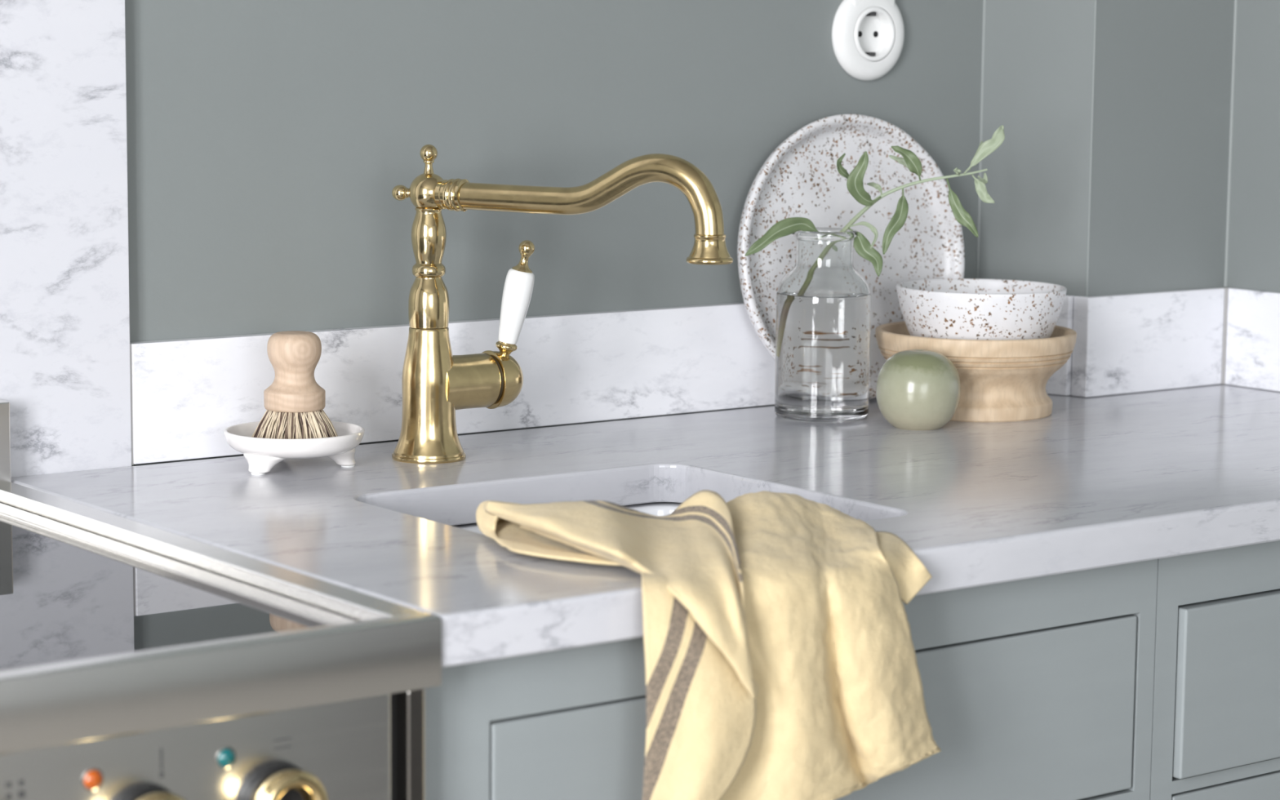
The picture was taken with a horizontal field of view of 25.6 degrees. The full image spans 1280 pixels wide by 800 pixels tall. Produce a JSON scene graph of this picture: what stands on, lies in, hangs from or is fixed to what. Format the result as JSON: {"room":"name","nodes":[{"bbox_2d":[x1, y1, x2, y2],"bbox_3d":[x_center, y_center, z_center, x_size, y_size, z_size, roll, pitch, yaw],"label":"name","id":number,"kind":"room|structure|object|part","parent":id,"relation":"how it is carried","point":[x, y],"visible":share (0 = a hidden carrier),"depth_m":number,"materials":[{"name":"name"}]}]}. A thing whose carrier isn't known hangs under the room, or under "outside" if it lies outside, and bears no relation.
{"room":"kitchen","nodes":[
{"label":"kitchen","id":0,"kind":"room"},
{"bbox_2d":[0,0,983,477],"bbox_3d":[-0.820,-0.268,1.812,3.394,2.500,0.113,-5,9,-37],"label":"wall","id":1,"kind":"structure","parent":0,"point":[185,185],"depth_m":2.23,"materials":[{"name":"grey paint"}]},
{"bbox_3d":[-0.902,-0.549,1.647,1.306,1.900,0.013,-5,9,-37],"label":"marble panel","id":2,"kind":"part","parent":1,"relation":"part of","materials":[{"name":"white stone"}]},
{"bbox_2d":[831,0,904,80],"bbox_3d":[0.207,-0.362,2.513,0.083,0.154,0.013,-5,9,-37],"label":"wall socket","id":3,"kind":"object","parent":1,"relation":"attached to","point":[868,36],"visible":1,"depth_m":2.52,"materials":[{"name":"white plastic"}]},
{"bbox_3d":[0.207,-0.393,2.510,0.083,0.093,0.012,-5,9,-37],"label":"frame","id":4,"kind":"part","parent":3,"relation":"part of","materials":[{"name":"white plastic"}]},
{"bbox_2d":[976,0,1234,397],"bbox_3d":[0.434,-0.361,2.612,0.222,2.500,0.131,-5,9,-37],"label":"wall pier","id":5,"kind":"object","parent":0,"point":[1107,184],"visible":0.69,"depth_m":2.58,"materials":[{"name":"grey paint"}]},
{"bbox_2d":[1220,0,1279,391],"bbox_3d":[1.709,-0.162,1.186,0.110,2.500,3.963,-5,9,-37],"label":"wall","id":6,"kind":"structure","parent":0,"point":[1251,353],"depth_m":2.63,"materials":[{"name":"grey paint"}]},
{"bbox_3d":[0.383,1.244,0.378,3.394,0.100,4.163,-5,9,-37],"label":"floor","id":7,"kind":"structure","parent":0,"visible":0},
{"bbox_2d":[0,400,441,799],"bbox_3d":[-0.647,0.539,1.598,0.900,0.958,0.609,-5,9,-37],"label":"range cooker","id":8,"kind":"object","parent":7,"relation":"on","point":[139,661],"visible":1,"depth_m":1.56,"materials":[{"name":"silver metal"}]},
{"bbox_2d":[0,517,318,670],"bbox_3d":[-0.656,0.138,1.545,0.840,0.008,0.552,-5,9,-37],"label":"cooktop","id":9,"kind":"object","parent":8,"relation":"in","point":[69,597],"depth_m":1.66,"materials":[{"name":"black ceramic"}]},
{"bbox_3d":[-0.254,0.226,1.480,0.043,0.043,0.019,-5,9,-37],"label":"knob","id":10,"kind":"part","parent":8,"relation":"part of","materials":[{"name":"gold metal"}]},
{"bbox_3d":[-0.313,0.106,1.800,0.018,0.011,0.552,-5,9,-37],"label":"hob trim","id":11,"kind":"part","parent":8,"relation":"part of","materials":[{"name":"silver metal"}]},
{"bbox_3d":[-0.496,0.247,1.335,0.871,0.110,0.025,-5,9,-37],"label":"control panel","id":12,"kind":"part","parent":8,"relation":"part of","materials":[{"name":"silver metal"}]},
{"bbox_3d":[-0.477,0.173,1.326,0.900,0.040,0.019,-5,9,-37],"label":"rail","id":13,"kind":"part","parent":8,"relation":"part of","materials":[{"name":"silver metal"}]},
{"bbox_3d":[-0.191,0.221,1.528,0.043,0.043,0.019,-5,9,-37],"label":"knob","id":14,"kind":"part","parent":8,"relation":"part of","materials":[{"name":"gold metal"}]},
{"bbox_3d":[-0.186,0.578,1.716,0.012,0.859,0.186,-5,9,-37],"label":"trim","id":15,"kind":"part","parent":8,"relation":"part of","materials":[{"name":"silver metal"}]},
{"bbox_2d":[423,559,1157,799],"bbox_3d":[-0.053,0.529,2.060,0.615,0.870,0.550,-5,9,-37],"label":"base cabinet","id":16,"kind":"object","parent":7,"relation":"on","point":[1042,687],"visible":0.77,"depth_m":1.87,"materials":[{"name":"green paint"}]},
{"bbox_2d":[11,383,1279,666],"bbox_3d":[0.188,0.062,2.178,1.192,0.030,0.590,-5,9,-37],"label":"countertop","id":17,"kind":"structure","parent":16,"relation":"on","point":[1098,482],"depth_m":2.04,"materials":[{"name":"grey stone"}]},
{"bbox_2d":[223,421,364,475],"bbox_3d":[-0.259,0.036,2.113,0.105,0.029,0.105,-5,9,-37],"label":"dish","id":18,"kind":"object","parent":17,"relation":"on","point":[261,455],"visible":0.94,"depth_m":2.08,"materials":[{"name":"white ceramic"}]},
{"bbox_2d":[251,330,337,439],"bbox_3d":[-0.258,-0.008,2.107,0.068,0.085,0.068,-5,9,-37],"label":"brush","id":19,"kind":"object","parent":18,"relation":"on","point":[294,403],"visible":0.84,"depth_m":2.09,"materials":[{"name":"brown wood"}]},
{"bbox_3d":[-0.258,-0.022,2.105,0.046,0.057,0.046,-5,9,-37],"label":"knob handle","id":20,"kind":"part","parent":19,"relation":"part of","materials":[{"name":"brown wood"}]},
{"bbox_2d":[391,144,733,463],"bbox_3d":[-0.051,-0.071,2.129,0.284,0.240,0.103,4,8,23],"label":"tap","id":21,"kind":"object","parent":17,"relation":"on","point":[436,383],"visible":1,"depth_m":2.14,"materials":[{"name":"gold metal"}]},
{"bbox_3d":[-0.043,-0.154,2.083,0.231,0.060,0.021,4,8,26],"label":"spout","id":22,"kind":"part","parent":21,"relation":"part of","materials":[{"name":"gold metal"}]},
{"bbox_2d":[452,502,681,534],"bbox_3d":[-0.009,0.196,1.979,0.351,0.182,0.338,-5,9,-37],"label":"sink","id":23,"kind":"object","parent":17,"relation":"in","point":[656,508],"visible":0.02,"depth_m":2.15,"materials":[{"name":"white ceramic"}]},
{"bbox_2d":[475,489,941,799],"bbox_3d":[0.046,0.157,1.810,0.256,0.194,0.243,-5,9,-37],"label":"kitchen towel","id":24,"kind":"object","parent":17,"relation":"on","point":[781,664],"visible":1,"depth_m":1.72,"materials":[{"name":"yellow fabric"}]},
{"bbox_2d":[774,227,871,422],"bbox_3d":[0.157,-0.066,2.411,0.081,0.160,0.081,-3,8,-27],"label":"glass bottle","id":25,"kind":"object","parent":17,"relation":"on","point":[824,303],"visible":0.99,"depth_m":2.38,"materials":[{"name":"clear glass"}]},
{"bbox_2d":[744,124,1004,276],"bbox_3d":[0.196,-0.134,2.391,0.220,0.200,0.042,0,8,-4],"label":"twig","id":26,"kind":"object","parent":25,"relation":"in","point":[855,184],"visible":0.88,"depth_m":2.38,"materials":[{"name":"green plant"}]},
{"bbox_3d":[0.208,-0.116,2.401,0.172,0.163,0.010,1,8,4],"label":"stem","id":27,"kind":"part","parent":26,"relation":"part of","materials":[{"name":"green plant"}]},
{"bbox_2d":[737,114,964,399],"bbox_3d":[0.188,-0.127,2.505,0.260,0.252,0.047,-5,9,-36],"label":"plate","id":28,"kind":"object","parent":17,"relation":"on","point":[801,177],"visible":0.64,"depth_m":2.51,"materials":[{"name":"white ceramic"}]},
{"bbox_2d":[875,349,960,430],"bbox_3d":[0.233,-0.009,2.356,0.070,0.065,0.071,-5,9,-37],"label":"orb","id":29,"kind":"object","parent":17,"relation":"on","point":[917,389],"visible":1,"depth_m":2.33,"materials":[{"name":"green ceramic"}]},
{"bbox_2d":[875,321,1076,422],"bbox_3d":[0.292,-0.026,2.455,0.174,0.072,0.174,-5,9,-37],"label":"wooden stand","id":30,"kind":"object","parent":17,"relation":"on","point":[1002,380],"visible":0.67,"depth_m":2.39,"materials":[{"name":"brown wood"}]},
{"bbox_2d":[896,278,1066,339],"bbox_3d":[0.296,-0.071,2.450,0.148,0.057,0.148,-5,9,-37],"label":"bowl","id":31,"kind":"object","parent":30,"relation":"on","point":[960,308],"visible":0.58,"depth_m":2.40,"materials":[{"name":"white ceramic"}]},
{"bbox_3d":[0.123,0.230,1.819,0.541,0.124,0.022,-5,9,-37],"label":"drawer","id":32,"kind":"part","parent":16,"relation":"part of","materials":[{"name":"green paint"}]},
{"bbox_2d":[1149,540,1279,799],"bbox_3d":[0.429,0.486,2.415,0.584,0.870,0.556,-5,9,-37],"label":"base cabinet","id":33,"kind":"object","parent":7,"relation":"on","point":[1215,726],"visible":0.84,"depth_m":2.02,"materials":[{"name":"green paint"}]},
{"bbox_3d":[0.583,0.402,2.191,0.526,0.280,0.022,-5,9,-37],"label":"drawer","id":34,"kind":"part","parent":33,"relation":"part of","materials":[{"name":"green paint"}]},
{"bbox_3d":[0.587,0.188,2.160,0.526,0.123,0.028,-5,9,-37],"label":"drawer","id":35,"kind":"part","parent":33,"relation":"part of","materials":[{"name":"green paint"}]}
]}

